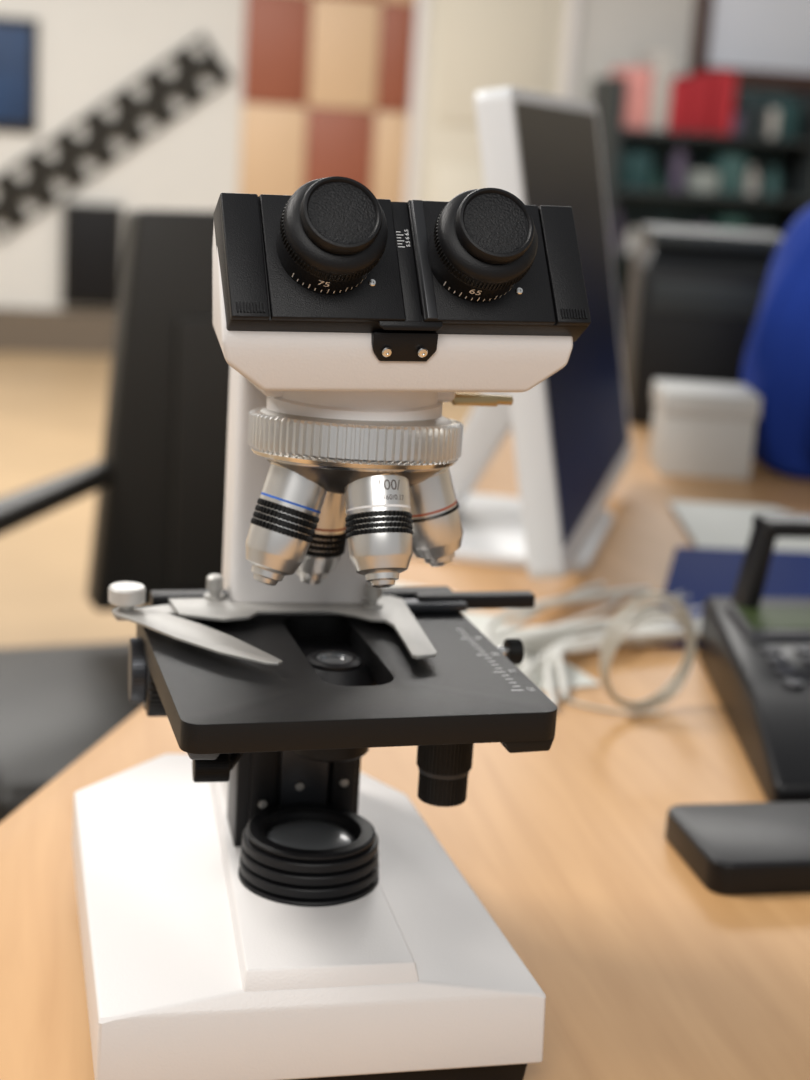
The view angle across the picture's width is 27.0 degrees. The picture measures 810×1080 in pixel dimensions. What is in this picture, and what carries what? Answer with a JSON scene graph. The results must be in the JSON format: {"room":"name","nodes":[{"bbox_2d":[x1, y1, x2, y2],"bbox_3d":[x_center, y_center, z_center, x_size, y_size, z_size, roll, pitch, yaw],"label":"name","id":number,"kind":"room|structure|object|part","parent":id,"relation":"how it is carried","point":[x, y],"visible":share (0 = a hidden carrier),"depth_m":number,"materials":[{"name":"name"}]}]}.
{"room":"office","nodes":[
{"label":"office","id":0,"kind":"room"},
{"bbox_2d":[0,352,480,647],"bbox_3d":[0.693,0.359,3.606,7.800,0.050,10.200,1,14,-12],"label":"floor","id":1,"kind":"structure","parent":0,"point":[53,406],"depth_m":5.16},
{"bbox_2d":[0,209,229,822],"bbox_3d":[-0.261,0.124,2.072,0.798,1.024,0.631,1,14,-12],"label":"office chair","id":2,"kind":"object","parent":1,"relation":"on","point":[159,478],"visible":0.09,"depth_m":2.14,"materials":[{"name":"black fabric"}]},
{"bbox_3d":[-0.478,-0.026,2.007,0.068,0.077,0.448,12,16,29],"label":"armrest","id":3,"kind":"part","parent":2,"relation":"part of","materials":[{"name":"black plastic"}]},
{"bbox_3d":[-0.222,0.228,2.088,0.640,0.080,0.500,-2,15,-22],"label":"seat","id":4,"kind":"part","parent":2,"relation":"part of","materials":[{"name":"black leather"}]},
{"bbox_3d":[-0.172,-0.172,2.246,0.483,0.524,0.085,-2,15,-22],"label":"backrest","id":5,"kind":"part","parent":2,"relation":"part of","materials":[{"name":"black fabric"}]},
{"bbox_3d":[-0.162,-0.111,2.221,0.290,0.360,0.016,-2,15,-22],"label":"backrest lumbar panel","id":6,"kind":"part","parent":2,"relation":"part of","materials":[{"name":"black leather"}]},
{"bbox_2d":[0,422,809,1079],"bbox_3d":[0.779,0.489,1.255,1.900,0.837,2.400,7,14,12],"label":"desk","id":7,"kind":"object","parent":1,"relation":"on","point":[644,971],"depth_m":0.94,"materials":[{"name":"brown wood"}]},
{"bbox_2d":[72,176,590,1079],"bbox_3d":[-0.036,0.019,0.782,0.227,0.375,0.288,1,14,-12],"label":"microscope","id":8,"kind":"object","parent":7,"relation":"on","point":[254,903],"visible":1,"depth_m":0.69,"materials":[{"name":"white metal"}]},
{"bbox_3d":[-0.127,0.028,0.771,0.017,0.015,0.017,1,14,-12],"label":"clip pivot knob","id":9,"kind":"part","parent":8,"relation":"part of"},
{"bbox_3d":[-0.123,0.060,0.780,0.007,0.030,0.030,1,14,-12],"label":"fine focus knob","id":10,"kind":"part","parent":8,"relation":"part of","materials":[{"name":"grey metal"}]},
{"bbox_3d":[-0.118,0.034,0.777,0.035,0.002,0.014,-7,17,-37],"label":"clip arm","id":11,"kind":"part","parent":8,"relation":"part of","materials":[{"name":"metal"}]},
{"bbox_3d":[-0.113,0.060,0.782,0.013,0.043,0.043,1,14,-12],"label":"coarse focus knob","id":12,"kind":"part","parent":8,"relation":"part of","materials":[{"name":"black plastic"}]},
{"bbox_3d":[-0.092,0.042,0.742,0.103,0.001,0.021,16,19,41],"label":"slide clip lever","id":13,"kind":"part","parent":8,"relation":"part of","materials":[{"name":"metal"}]},
{"bbox_3d":[-0.083,0.096,0.720,0.015,0.014,0.014,1,14,-12],"label":"condenser height knob","id":14,"kind":"part","parent":8,"relation":"part of","materials":[{"name":"black plastic"}]},
{"bbox_3d":[-0.065,0.100,0.778,0.012,0.090,0.005,1,14,-12],"label":"focus bracket rail","id":15,"kind":"part","parent":8,"relation":"part of","materials":[{"name":"black metal"}]},
{"bbox_3d":[-0.049,-0.022,0.812,0.070,0.139,0.049,1,14,-12],"label":"arm","id":16,"kind":"part","parent":8,"relation":"part of","materials":[{"name":"white metal"}]},
{"bbox_3d":[-0.049,0.028,0.817,0.148,0.007,0.012,0,14,-16],"label":"guide rail","id":17,"kind":"part","parent":8,"relation":"part of","materials":[{"name":"metal"}]},
{"bbox_3d":[-0.050,0.153,0.783,0.075,0.013,0.220,1,14,-12],"label":"raised panel","id":18,"kind":"part","parent":8,"relation":"part of","materials":[{"name":"white ceramic"}]},
{"bbox_3d":[-0.028,-0.107,0.646,0.053,0.045,0.031,-1,15,-17],"label":"slide panel","id":19,"kind":"part","parent":8,"relation":"part of","materials":[{"name":"black plastic"}]},
{"bbox_3d":[-0.028,0.101,0.786,0.011,0.090,0.005,1,14,-12],"label":"focus bracket rail","id":20,"kind":"part","parent":8,"relation":"part of","materials":[{"name":"black metal"}]},
{"bbox_3d":[-0.032,0.057,0.745,0.155,0.012,0.160,0,14,-16],"label":"stage plate","id":21,"kind":"part","parent":8,"relation":"part of","materials":[{"name":"black paint"}]},
{"bbox_3d":[-0.001,-0.106,0.662,0.144,0.053,0.041,-1,15,-17],"label":"eyepiece plate","id":22,"kind":"part","parent":8,"relation":"part of","materials":[{"name":"black plastic"}]},
{"bbox_3d":[0.017,0.107,0.743,0.022,0.013,0.022,1,14,-12],"label":"stage drive knob","id":23,"kind":"part","parent":8,"relation":"part of","materials":[{"name":"black plastic"}]},
{"bbox_3d":[0.018,0.091,0.739,0.024,0.016,0.024,1,14,-12],"label":"stage drive knob","id":24,"kind":"part","parent":8,"relation":"part of","materials":[{"name":"black plastic"}]},
{"bbox_3d":[0.030,-0.061,0.737,0.020,0.004,0.003,1,14,-12],"label":"head lock plate","id":25,"kind":"part","parent":8,"relation":"part of","materials":[{"name":"gold metal"}]},
{"bbox_3d":[0.030,-0.109,0.664,0.055,0.045,0.031,-1,15,-17],"label":"slide panel","id":26,"kind":"part","parent":8,"relation":"part of","materials":[{"name":"black plastic"}]},
{"bbox_3d":[0.050,0.052,0.786,0.007,0.012,0.012,0,14,-16],"label":"stage knob","id":27,"kind":"part","parent":8,"relation":"part of","materials":[{"name":"black plastic"}]},
{"bbox_2d":[391,582,600,689],"bbox_3d":[-0.002,0.072,1.352,0.200,0.003,0.317,-3,15,-23],"label":"loose papers","id":28,"kind":"object","parent":7,"relation":"on","point":[575,678],"visible":0.1,"depth_m":1.27,"materials":[{"name":"white paper"}]},
{"bbox_2d":[412,87,631,578],"bbox_3d":[0.102,-0.215,1.651,0.220,0.427,0.580,7,14,12],"label":"computer monitor","id":29,"kind":"object","parent":7,"relation":"on","point":[571,430],"visible":0.57,"depth_m":1.57,"materials":[{"name":"white plastic"}]},
{"bbox_2d":[481,581,702,710],"bbox_3d":[0.150,0.074,1.339,0.155,0.026,0.436,12,16,30],"label":"cables","id":30,"kind":"object","parent":7,"relation":"on","point":[574,635],"visible":0.65,"depth_m":1.33,"materials":[{"name":"white plastic"}]},
{"bbox_3d":[0.115,0.059,1.258,0.090,0.087,0.222,-7,17,-37],"label":"cable coil","id":31,"kind":"part","parent":7,"relation":"part of","materials":[{"name":"white plastic"}]},
{"bbox_2d":[622,223,782,425],"bbox_3d":[0.447,-0.304,2.426,0.240,0.270,0.270,4,14,2],"label":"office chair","id":32,"kind":"object","parent":7,"relation":"on","point":[694,296],"visible":0.56,"depth_m":2.34,"materials":[{"name":"black plastic"}]},
{"bbox_3d":[0.436,-0.330,2.331,0.190,0.045,0.006,4,14,2],"label":"control panel","id":33,"kind":"part","parent":32,"relation":"part of","materials":[{"name":"black plastic"}]},
{"bbox_3d":[0.447,-0.434,2.430,0.200,0.020,0.200,4,14,2],"label":"scanner lid","id":34,"kind":"part","parent":32,"relation":"part of","materials":[{"name":"grey plastic"}]},
{"bbox_2d":[649,379,761,479],"bbox_3d":[0.366,-0.137,2.081,0.116,0.102,0.106,4,14,0],"label":"cardboard box","id":35,"kind":"object","parent":7,"relation":"on","point":[699,429],"visible":1,"depth_m":2.04,"materials":[{"name":"white cardboard"}]},
{"bbox_3d":[0.368,-0.173,2.072,0.116,0.027,0.106,4,14,0],"label":"carton lid","id":36,"kind":"part","parent":35,"relation":"part of","materials":[{"name":"white cardboard"}]},
{"bbox_2d":[651,547,809,647],"bbox_3d":[0.414,0.053,1.523,0.461,0.009,0.302,2,14,-6],"label":"folder","id":37,"kind":"object","parent":7,"relation":"on","point":[701,574],"visible":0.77,"depth_m":1.56,"materials":[{"name":"plastic"}]},
{"bbox_2d":[665,513,809,894],"bbox_3d":[0.302,0.083,1.128,0.354,0.126,0.410,1,14,-12],"label":"desk phone","id":38,"kind":"object","parent":7,"relation":"on","point":[754,650],"depth_m":1.08,"materials":[{"name":"black plastic"}]},
{"bbox_2d":[668,500,809,551],"bbox_3d":[0.366,-0.007,1.760,0.158,0.006,0.247,4,14,1],"label":"paper stack","id":39,"kind":"object","parent":7,"relation":"on","point":[709,525],"visible":0.59,"depth_m":1.77,"materials":[{"name":"white paper"}]},
{"bbox_2d":[741,207,809,479],"bbox_3d":[0.598,-0.276,2.080,0.342,0.401,0.232,4,14,0],"label":"chair","id":40,"kind":"object","parent":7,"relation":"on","point":[776,362],"visible":0.93,"depth_m":2.04,"materials":[{"name":"fabric"}]},
{"bbox_2d":[590,51,809,346],"bbox_3d":[1.837,-1.460,7.980,2.000,1.515,0.390,1,14,-12],"label":"storage shelf","id":41,"kind":"object","parent":1,"relation":"on","point":[700,149],"visible":0.41,"depth_m":7.69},
{"bbox_3d":[0.877,-1.409,7.783,0.040,1.390,0.370,1,14,-12],"label":"shelf post","id":42,"kind":"part","parent":41,"relation":"part of","materials":[{"name":"grey metal"}]},
{"bbox_2d":[622,227,640,252],"bbox_3d":[1.043,-1.377,7.758,0.081,0.112,0.081,1,14,-12],"label":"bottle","id":43,"kind":"object","parent":41,"relation":"on","point":[632,239],"depth_m":7.73,"materials":[{"name":"white plastic"}]},
{"bbox_2d":[649,170,663,189],"bbox_3d":[1.149,-1.644,7.710,0.062,0.086,0.062,1,14,-12],"label":"bottle","id":44,"kind":"object","parent":41,"relation":"on","point":[656,180],"depth_m":7.69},
{"bbox_2d":[669,137,686,190],"bbox_3d":[1.250,-1.718,7.712,0.065,0.240,0.065,1,14,-12],"label":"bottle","id":45,"kind":"object","parent":41,"relation":"on","point":[678,179],"depth_m":7.69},
{"bbox_3d":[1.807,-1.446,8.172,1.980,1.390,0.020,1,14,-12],"label":"shelf","id":46,"kind":"part","parent":41,"relation":"part of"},
{"bbox_2d":[743,166,758,194],"bbox_3d":[1.596,-1.661,7.798,0.072,0.130,0.072,1,14,-12],"label":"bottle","id":47,"kind":"object","parent":41,"relation":"on","point":[751,178],"depth_m":7.77,"materials":[{"name":"white plastic"}]},
{"bbox_2d":[763,167,781,195],"bbox_3d":[1.703,-1.659,7.821,0.076,0.129,0.076,1,14,-12],"label":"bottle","id":48,"kind":"object","parent":41,"relation":"on","point":[772,184],"depth_m":7.80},
{"bbox_3d":[1.836,-1.397,7.985,0.040,1.390,0.370,1,14,-12],"label":"shelf post","id":49,"kind":"part","parent":41,"relation":"part of","materials":[{"name":"grey metal"}]},
{"bbox_2d":[0,0,809,311],"bbox_3d":[-0.181,-2.207,7.899,7.800,2.750,0.140,1,14,-12],"label":"wall","id":50,"kind":"structure","parent":0,"point":[89,51],"depth_m":7.72,"materials":[{"name":"paint"}]},
{"bbox_2d":[0,17,37,132],"bbox_3d":[-1.812,-2.070,7.509,0.350,0.490,0.024,1,14,-12],"label":"poster","id":51,"kind":"object","parent":50,"relation":"attached to","point":[18,36],"visible":1,"depth_m":7.52,"materials":[{"name":"blue paper"}]},
{"bbox_2d":[0,307,116,355],"bbox_3d":[-2.052,-0.970,7.738,4.100,0.200,0.040,1,14,-12],"label":"baseboard","id":52,"kind":"structure","parent":50,"relation":"attached to","point":[22,330],"depth_m":7.81,"materials":[{"name":"beige wood"}]},
{"bbox_2d":[62,202,123,306],"bbox_3d":[-1.435,-1.309,7.765,0.270,0.460,0.075,1,14,-12],"label":"panel box","id":53,"kind":"object","parent":50,"relation":"attached to","point":[66,205],"visible":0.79,"depth_m":7.72,"materials":[{"name":"plastic"}]},
{"bbox_2d":[67,208,118,302],"bbox_3d":[-1.427,-1.299,7.727,0.230,0.420,0.009,1,14,-12],"label":"panel door","id":54,"kind":"structure","parent":50,"relation":"in","point":[92,234],"depth_m":7.72,"materials":[{"name":"black"}]},
{"bbox_2d":[0,33,232,240],"bbox_3d":[-1.382,-1.822,7.662,1.185,0.981,0.017,1,14,-12],"label":"wall decoration","id":55,"kind":"object","parent":50,"relation":"attached to","point":[67,166],"visible":1,"depth_m":7.66,"materials":[{"name":"black"}]},
{"bbox_2d":[239,103,306,195],"bbox_3d":[-0.615,-1.767,7.836,0.295,0.485,0.025,1,14,-12],"label":"tile","id":56,"kind":"structure","parent":50,"relation":"attached to","point":[272,155],"depth_m":7.81,"materials":[{"name":"beige tile"}]},
{"bbox_2d":[242,0,311,105],"bbox_3d":[-0.584,-2.242,7.719,0.295,0.485,0.025,1,14,-12],"label":"tile","id":57,"kind":"structure","parent":50,"relation":"attached to","point":[277,32],"depth_m":7.71,"materials":[{"name":"red tile"}]},
{"bbox_2d":[304,107,374,190],"bbox_3d":[-0.311,-1.764,7.900,0.315,0.485,0.025,1,14,-12],"label":"tile","id":58,"kind":"structure","parent":50,"relation":"attached to","point":[339,142],"depth_m":7.87,"materials":[{"name":"red tile"}]},
{"bbox_2d":[307,0,380,109],"bbox_3d":[-0.281,-2.238,7.782,0.315,0.485,0.025,1,14,-12],"label":"tile","id":59,"kind":"structure","parent":50,"relation":"attached to","point":[344,37],"depth_m":7.77,"materials":[{"name":"beige tile"}]},
{"bbox_2d":[371,112,407,201],"bbox_3d":[-0.076,-1.761,7.950,0.155,0.485,0.025,1,14,-12],"label":"tile","id":60,"kind":"structure","parent":50,"relation":"attached to","point":[390,129],"depth_m":7.93,"materials":[{"name":"beige tile"}]},
{"bbox_2d":[375,1,414,111],"bbox_3d":[-0.046,-2.236,7.832,0.155,0.485,0.025,1,14,-12],"label":"tile","id":61,"kind":"structure","parent":50,"relation":"attached to","point":[396,19],"depth_m":7.82,"materials":[{"name":"red tile"}]},
{"bbox_2d":[381,0,414,2],"bbox_3d":[-0.016,-2.705,7.715,0.155,0.475,0.025,1,14,-12],"label":"tile","id":62,"kind":"structure","parent":50,"relation":"attached to","point":[406,1],"depth_m":7.77,"materials":[{"name":"beige tile"}]},
{"bbox_2d":[403,0,578,201],"bbox_3d":[0.397,-1.884,7.976,0.770,2.160,0.100,1,14,-12],"label":"door","id":63,"kind":"structure","parent":50,"relation":"in","point":[487,44],"depth_m":7.89,"materials":[{"name":"white wood"}]},
{"bbox_3d":[0.040,-1.890,7.927,0.050,2.150,0.050,1,14,-12],"label":"frame","id":64,"kind":"part","parent":63,"relation":"part of","materials":[{"name":"white paint"}]},
{"bbox_3d":[0.360,-1.350,8.121,0.510,0.850,0.015,1,14,-12],"label":"panel","id":65,"kind":"part","parent":63,"relation":"part of","materials":[{"name":"beige paint"}]},
{"bbox_2d":[416,0,567,200],"bbox_3d":[0.388,-1.864,8.017,0.670,2.100,0.030,1,14,-12],"label":"door frame","id":66,"kind":"structure","parent":63,"relation":"attached to","point":[440,143],"depth_m":7.95,"materials":[{"name":"beige wood"}]},
{"bbox_3d":[0.425,-2.367,7.869,0.510,0.850,0.015,1,14,-12],"label":"panel","id":67,"kind":"part","parent":63,"relation":"part of","materials":[{"name":"beige paint"}]},
{"bbox_3d":[0.744,-1.882,8.075,0.050,2.150,0.050,1,14,-12],"label":"frame","id":68,"kind":"part","parent":63,"relation":"part of","materials":[{"name":"white paint"}]},
{"bbox_2d":[689,0,809,90],"bbox_3d":[2.075,-2.627,8.156,1.390,0.900,0.050,1,14,-12],"label":"whiteboard","id":69,"kind":"object","parent":50,"relation":"attached to","point":[767,42],"visible":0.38,"depth_m":8.13,"materials":[{"name":"white"}]},
{"bbox_3d":[1.429,-2.635,8.020,0.070,0.900,0.050,1,14,-12],"label":"frame","id":70,"kind":"part","parent":69,"relation":"part of","materials":[{"name":"brown wood"}]},
{"bbox_3d":[2.054,-2.230,8.256,1.360,0.080,0.050,1,14,-12],"label":"frame","id":71,"kind":"part","parent":69,"relation":"part of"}
]}

